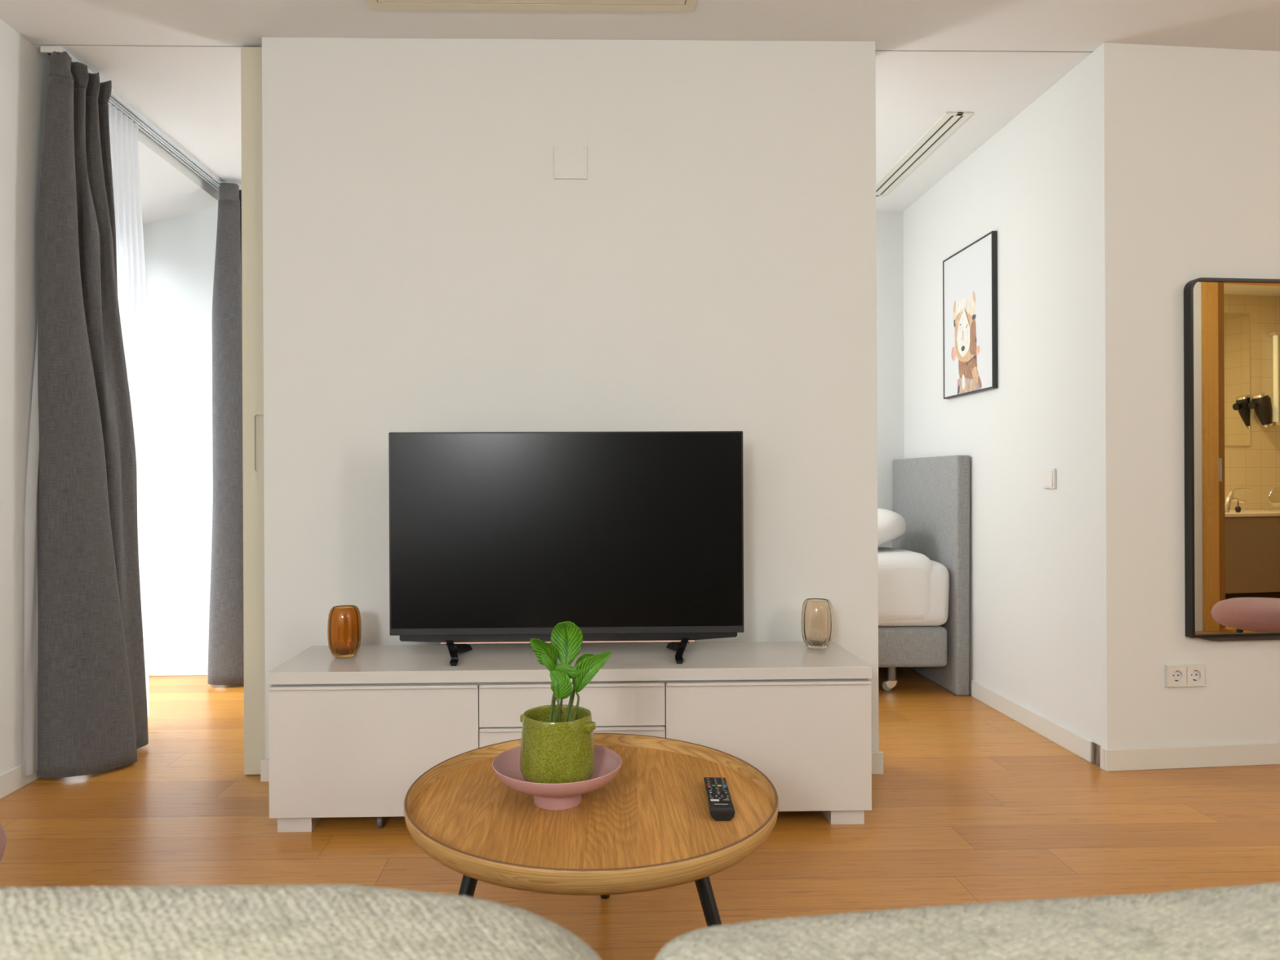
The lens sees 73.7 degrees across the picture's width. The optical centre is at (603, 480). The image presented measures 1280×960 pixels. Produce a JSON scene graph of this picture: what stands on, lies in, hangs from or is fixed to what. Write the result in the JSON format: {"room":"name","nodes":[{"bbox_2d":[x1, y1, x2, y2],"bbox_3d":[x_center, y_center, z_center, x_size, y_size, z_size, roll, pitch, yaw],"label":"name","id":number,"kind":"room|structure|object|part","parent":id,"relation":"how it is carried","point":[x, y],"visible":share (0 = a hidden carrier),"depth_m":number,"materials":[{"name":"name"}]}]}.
{"room":"living room","nodes":[
{"label":"living room","id":0,"kind":"room"},
{"bbox_2d":[0,18,218,773],"bbox_3d":[-2.280,-0.289,1.124,0.595,2.700,7.790,0,0,-1],"label":"wall","id":1,"kind":"structure","parent":0,"point":[180,208],"depth_m":4.57,"materials":[{"name":"white paint"}]},
{"bbox_2d":[0,762,39,799],"bbox_3d":[-1.951,1.020,0.276,0.012,0.078,5.840,0,0,-1],"label":"baseboard","id":2,"kind":"structure","parent":1,"relation":"attached to","point":[12,780],"depth_m":2.90,"materials":[{"name":"white wood"}]},
{"bbox_2d":[148,660,208,675],"bbox_3d":[-2.287,1.022,4.634,0.464,0.078,0.012,0,0,-1],"label":"baseboard","id":3,"kind":"structure","parent":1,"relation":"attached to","point":[193,667],"depth_m":4.63,"materials":[{"name":"white"}]},
{"bbox_2d":[0,666,1279,959],"bbox_3d":[2.578,1.038,1.254,10.400,0.001,7.791,0,0,-1],"label":"floor","id":4,"kind":"structure","parent":0,"point":[971,803],"depth_m":2.52,"materials":[{"name":"brown wood"}]},
{"bbox_2d":[0,822,7,861],"bbox_3d":[-1.296,0.817,1.391,0.531,0.482,0.531,0,0,-1],"label":"stool","id":5,"kind":"object","parent":4,"relation":"on","point":[3,838],"visible":1,"depth_m":1.51,"materials":[{"name":"pink"}]},
{"bbox_2d":[266,640,872,832],"bbox_3d":[-0.097,0.808,2.752,1.807,0.484,0.417,0,0,-1],"label":"tv stand","id":6,"kind":"object","parent":4,"relation":"on","point":[348,737],"visible":0.82,"depth_m":2.56,"materials":[{"name":"white paint"}]},
{"bbox_2d":[327,604,361,657],"bbox_3d":[-0.835,0.490,2.754,0.106,0.160,0.106,0,0,-1],"label":"glass vase","id":7,"kind":"object","parent":6,"relation":"on","point":[344,622],"visible":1,"depth_m":2.71,"materials":[{"name":"orange glass"}]},
{"bbox_3d":[-0.684,0.616,2.541,0.614,0.008,0.022,0,0,-1],"label":"handle","id":8,"kind":"part","parent":6,"relation":"part of","materials":[{"name":"white paint"}]},
{"bbox_3d":[-0.683,0.808,2.547,0.620,0.388,0.018,0,0,-1],"label":"door","id":9,"kind":"part","parent":6,"relation":"part of","materials":[{"name":"white paint"}]},
{"bbox_2d":[388,431,743,666],"bbox_3d":[-0.117,0.205,2.739,1.139,0.722,0.256,0,0,-1],"label":"television","id":10,"kind":"object","parent":6,"relation":"on","point":[495,537],"visible":0.94,"depth_m":2.74,"materials":[{"name":"black plastic"}]},
{"bbox_3d":[-0.093,0.804,2.561,0.555,0.124,0.018,0,0,-1],"label":"drawer","id":11,"kind":"part","parent":6,"relation":"part of","materials":[{"name":"white paint"}]},
{"bbox_3d":[-0.093,0.744,2.554,0.549,0.008,0.022,0,0,-1],"label":"handle","id":12,"kind":"part","parent":6,"relation":"part of","materials":[{"name":"white paint"}]},
{"bbox_3d":[-0.093,0.674,2.561,0.555,0.125,0.018,0,0,-1],"label":"drawer","id":13,"kind":"part","parent":6,"relation":"part of","materials":[{"name":"white paint"}]},
{"bbox_3d":[-0.094,0.613,2.554,0.549,0.008,0.022,0,0,-1],"label":"handle","id":14,"kind":"part","parent":6,"relation":"part of","materials":[{"name":"white paint"}]},
{"bbox_3d":[0.497,0.803,2.574,0.620,0.388,0.018,0,0,-1],"label":"door","id":15,"kind":"part","parent":6,"relation":"part of","materials":[{"name":"white paint"}]},
{"bbox_3d":[0.497,0.611,2.568,0.614,0.008,0.022,0,0,-1],"label":"handle","id":16,"kind":"part","parent":6,"relation":"part of","materials":[{"name":"white paint"}]},
{"bbox_2d":[800,598,833,648],"bbox_3d":[0.717,0.482,2.862,0.106,0.160,0.106,0,0,-1],"label":"glass vase","id":17,"kind":"object","parent":6,"relation":"on","point":[817,615],"visible":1,"depth_m":2.82,"materials":[{"name":"beige glass"}]},
{"bbox_2d":[404,733,778,927],"bbox_3d":[-0.024,0.841,1.769,0.752,0.422,0.786,0,0,-1],"label":"coffee table","id":18,"kind":"object","parent":4,"relation":"on","point":[651,827],"visible":0.84,"depth_m":1.63,"materials":[{"name":"brown wood"}]},
{"bbox_3d":[-0.280,0.861,1.601,0.031,0.381,0.172,0,0,41],"label":"leg","id":19,"kind":"part","parent":18,"relation":"part of","materials":[{"name":"black metal"}]},
{"bbox_2d":[492,744,622,809],"bbox_3d":[-0.095,0.617,1.750,0.265,0.082,0.265,0,0,-1],"label":"pedestal bowl","id":20,"kind":"object","parent":18,"relation":"on","point":[506,766],"visible":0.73,"depth_m":1.71,"materials":[{"name":"pink ceramic"}]},
{"bbox_2d":[520,704,595,783],"bbox_3d":[-0.095,0.549,1.750,0.157,0.142,0.154,0,0,-1],"label":"plant pot","id":21,"kind":"object","parent":20,"relation":"in","point":[562,752],"visible":0.89,"depth_m":1.69,"materials":[{"name":"green ceramic"}]},
{"bbox_2d":[529,621,611,722],"bbox_3d":[-0.086,0.430,1.758,0.157,0.283,0.133,0,0,-38],"label":"potted plant","id":22,"kind":"object","parent":21,"relation":"in","point":[566,637],"visible":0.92,"depth_m":1.74,"materials":[{"name":"green plant"}]},
{"bbox_3d":[-0.005,0.859,2.049,0.031,0.384,0.226,0,0,3],"label":"leg","id":23,"kind":"part","parent":18,"relation":"part of","materials":[{"name":"black metal"}]},
{"bbox_3d":[0.215,0.858,1.612,0.031,0.381,0.174,0,0,-45],"label":"leg","id":24,"kind":"part","parent":18,"relation":"part of","materials":[{"name":"black metal"}]},
{"bbox_2d":[703,777,735,821],"bbox_3d":[0.234,0.646,1.742,0.049,0.021,0.199,0,0,3],"label":"remote control","id":25,"kind":"object","parent":18,"relation":"on","point":[721,806],"visible":1,"depth_m":1.70,"materials":[{"name":"black plastic"}]},
{"bbox_2d":[878,455,969,695],"bbox_3d":[0.782,0.465,4.529,1.962,1.162,0.870,0,0,-1],"label":"bed","id":26,"kind":"object","parent":4,"relation":"on","point":[931,495],"visible":0.25,"depth_m":4.15,"materials":[{"name":"grey fabric"}]},
{"bbox_3d":[1.425,0.951,4.223,0.046,0.081,0.042,0,0,-1],"label":"stem","id":27,"kind":"part","parent":26,"relation":"part of","materials":[{"name":"silver metal"}]},
{"bbox_2d":[877,546,932,621],"bbox_3d":[0.713,0.544,4.524,1.802,0.367,0.857,0,0,-1],"label":"duvet","id":28,"kind":"object","parent":26,"relation":"on","point":[904,575],"visible":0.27,"depth_m":4.12,"materials":[{"name":"white fabric"}]},
{"bbox_2d":[877,508,906,546],"bbox_3d":[1.260,0.272,4.529,0.630,0.252,0.528,0,0,-1],"label":"pillow","id":29,"kind":"object","parent":28,"relation":"on","point":[891,526],"visible":0.14,"depth_m":4.30,"materials":[{"name":"white fabric"}]},
{"bbox_3d":[0.754,0.558,4.527,1.872,0.326,0.840,0,0,-1],"label":"mattress","id":30,"kind":"part","parent":26,"relation":"part of","materials":[{"name":"white fabric"}]},
{"bbox_3d":[-0.008,0.700,0.495,2.540,0.700,0.990,0,0,-1],"label":"sofa","id":31,"kind":"object","parent":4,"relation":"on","visible":0},
{"bbox_2d":[0,884,601,959],"bbox_3d":[-0.355,0.408,0.389,0.744,0.408,0.185,0,0,-1],"label":"sofa cushion","id":32,"kind":"object","parent":31,"relation":"on","point":[337,922],"visible":1,"depth_m":0.40,"materials":[{"name":"beige fabric"}]},
{"bbox_2d":[654,882,1279,959],"bbox_3d":[0.406,0.405,0.406,0.775,0.407,0.184,0,0,-1],"label":"sofa cushion","id":33,"kind":"object","parent":31,"relation":"on","point":[1232,922],"visible":1,"depth_m":0.41,"materials":[{"name":"beige fabric"}]},
{"bbox_2d":[0,0,1279,211],"bbox_3d":[2.717,-1.628,1.176,9.700,0.110,7.670,0,0,-1],"label":"ceiling","id":34,"kind":"structure","parent":0,"point":[177,62],"depth_m":2.99,"materials":[{"name":"white paint"}]},
{"bbox_2d":[40,45,225,191],"bbox_3d":[-1.992,-1.539,3.822,0.073,0.023,1.550,0,0,-1],"label":"rail","id":35,"kind":"object","parent":34,"relation":"attached to","point":[148,127],"visible":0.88,"depth_m":3.79,"materials":[{"name":"white metal"}]},
{"bbox_2d":[22,102,149,777],"bbox_3d":[-1.997,-0.250,3.329,0.035,2.550,0.795,0,0,1],"label":"sheer curtain","id":36,"kind":"object","parent":35,"relation":"hanging from","point":[123,132],"visible":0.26,"depth_m":3.57,"materials":[{"name":"white fabric"}]},
{"bbox_2d":[37,51,148,777],"bbox_3d":[-1.879,-0.242,3.236,0.274,2.575,0.484,0,0,-1],"label":"curtain","id":37,"kind":"object","parent":35,"relation":"hanging from","point":[92,714],"visible":1,"depth_m":3.04,"materials":[{"name":"grey fabric"}]},
{"bbox_2d":[207,182,244,684],"bbox_3d":[-1.914,-0.238,4.445,0.210,2.562,0.233,0,0,17],"label":"curtain","id":38,"kind":"object","parent":35,"relation":"hanging from","point":[225,641],"visible":0.81,"depth_m":4.36,"materials":[{"name":"grey fabric"}]},
{"bbox_2d":[366,0,696,11],"bbox_3d":[-0.229,-1.555,2.609,1.068,0.007,0.427,0,0,-1],"label":"ceiling vent","id":39,"kind":"object","parent":34,"relation":"in","point":[482,5],"visible":1,"depth_m":2.79,"materials":[{"name":"beige metal"}]},
{"bbox_2d":[875,111,973,196],"bbox_3d":[1.503,-1.563,4.165,0.117,0.008,1.060,0,0,-1],"label":"ceiling vent","id":40,"kind":"object","parent":34,"relation":"in","point":[948,122],"visible":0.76,"depth_m":4.03,"materials":[{"name":"white metal"}]},
{"bbox_2d":[260,37,1279,782],"bbox_3d":[2.567,-0.312,4.097,7.593,2.700,2.062,0,0,-1],"label":"wall","id":41,"kind":"structure","parent":0,"point":[428,267],"depth_m":3.03,"materials":[{"name":"white paint"}]},
{"bbox_2d":[240,47,265,774],"bbox_3d":[-0.804,-0.249,3.073,0.968,2.594,0.036,0,0,-1],"label":"door","id":42,"kind":"structure","parent":41,"relation":"in","point":[251,57],"depth_m":3.04,"materials":[{"name":"beige paint"}]},
{"bbox_3d":[-1.213,-0.132,3.051,0.064,0.203,0.010,0,0,-1],"label":"handle","id":43,"kind":"part","parent":42,"relation":"part of","materials":[{"name":"beige paint"}]},
{"bbox_2d":[554,145,586,179],"bbox_3d":[-0.116,-1.122,3.015,0.116,0.117,0.008,0,0,-1],"label":"cover plate","id":44,"kind":"object","parent":41,"relation":"attached to","point":[570,161],"visible":1,"depth_m":3.01,"materials":[{"name":"white paint"}]},
{"bbox_2d":[942,231,998,399],"bbox_3d":[1.763,-0.770,4.122,0.024,0.710,0.532,0,0,-1],"label":"framed picture","id":45,"kind":"object","parent":41,"relation":"attached to","point":[970,275],"visible":1,"depth_m":4.08,"materials":[{"name":"grey paper"}]},
{"bbox_2d":[971,680,1093,762],"bbox_3d":[1.788,1.002,3.627,0.012,0.078,0.967,0,0,-1],"label":"baseboard","id":46,"kind":"structure","parent":41,"relation":"attached to","point":[1077,744],"depth_m":3.53,"materials":[{"name":"white wood"}]},
{"bbox_2d":[1043,468,1056,488],"bbox_3d":[1.787,-0.006,3.422,0.014,0.080,0.080,0,0,-1],"label":"light switch","id":47,"kind":"object","parent":41,"relation":"attached to","point":[1049,474],"visible":1,"depth_m":3.41,"materials":[{"name":"white plastic"}]},
{"bbox_2d":[1091,742,1102,767],"bbox_3d":[1.800,1.003,3.115,0.011,0.076,0.056,0,0,-1],"label":"trim","id":48,"kind":"structure","parent":41,"relation":"attached to","point":[1095,748],"depth_m":3.12,"materials":[{"name":"metal"}]},
{"bbox_2d":[1100,746,1106,769],"bbox_3d":[1.801,1.002,3.074,0.012,0.078,0.023,0,0,-1],"label":"baseboard","id":49,"kind":"structure","parent":41,"relation":"attached to","point":[1102,748],"depth_m":3.07,"materials":[{"name":"white wood"}]},
{"bbox_2d":[1164,663,1206,687],"bbox_3d":[2.105,0.706,3.085,0.154,0.079,0.012,0,0,-6],"label":"power socket","id":50,"kind":"object","parent":41,"relation":"attached to","point":[1190,674],"visible":1,"depth_m":3.08,"materials":[{"name":"white plastic"}]},
{"bbox_2d":[1168,666,1186,685],"bbox_3d":[2.069,0.707,3.082,0.069,0.067,0.011,0,0,-6],"label":"outlet","id":51,"kind":"object","parent":50,"relation":"attached to","point":[1177,674],"depth_m":3.08,"materials":[{"name":"grey plastic"}]},
{"bbox_2d":[1186,666,1204,684],"bbox_3d":[2.140,0.706,3.089,0.069,0.067,0.011,0,0,-6],"label":"outlet","id":52,"kind":"object","parent":50,"relation":"attached to","point":[1195,674],"depth_m":3.09,"materials":[{"name":"grey plastic"}]},
{"bbox_2d":[1104,742,1279,771],"bbox_3d":[4.040,0.992,3.281,4.512,0.078,0.012,0,0,-6],"label":"baseboard","id":53,"kind":"structure","parent":41,"relation":"attached to","point":[1251,753],"depth_m":3.08,"materials":[{"name":"white wood"}]},
{"bbox_2d":[1183,277,1279,640],"bbox_3d":[2.402,-0.074,3.104,0.597,1.307,0.034,0,0,-6],"label":"wall mirror","id":54,"kind":"object","parent":41,"relation":"attached to","point":[1232,326],"visible":1,"depth_m":3.09,"materials":[{"name":"black mirror"}]},
{"bbox_3d":[2.405,0.572,3.106,0.553,0.015,0.029,0,0,-6],"label":"rail","id":55,"kind":"part","parent":54,"relation":"part of","materials":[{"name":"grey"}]},
{"bbox_2d":[875,211,904,547],"bbox_3d":[-0.156,-0.299,5.008,3.825,2.700,0.120,0,0,-1],"label":"wall","id":56,"kind":"structure","parent":0,"point":[889,224],"depth_m":4.99,"materials":[{"name":"white paint"}]}
]}

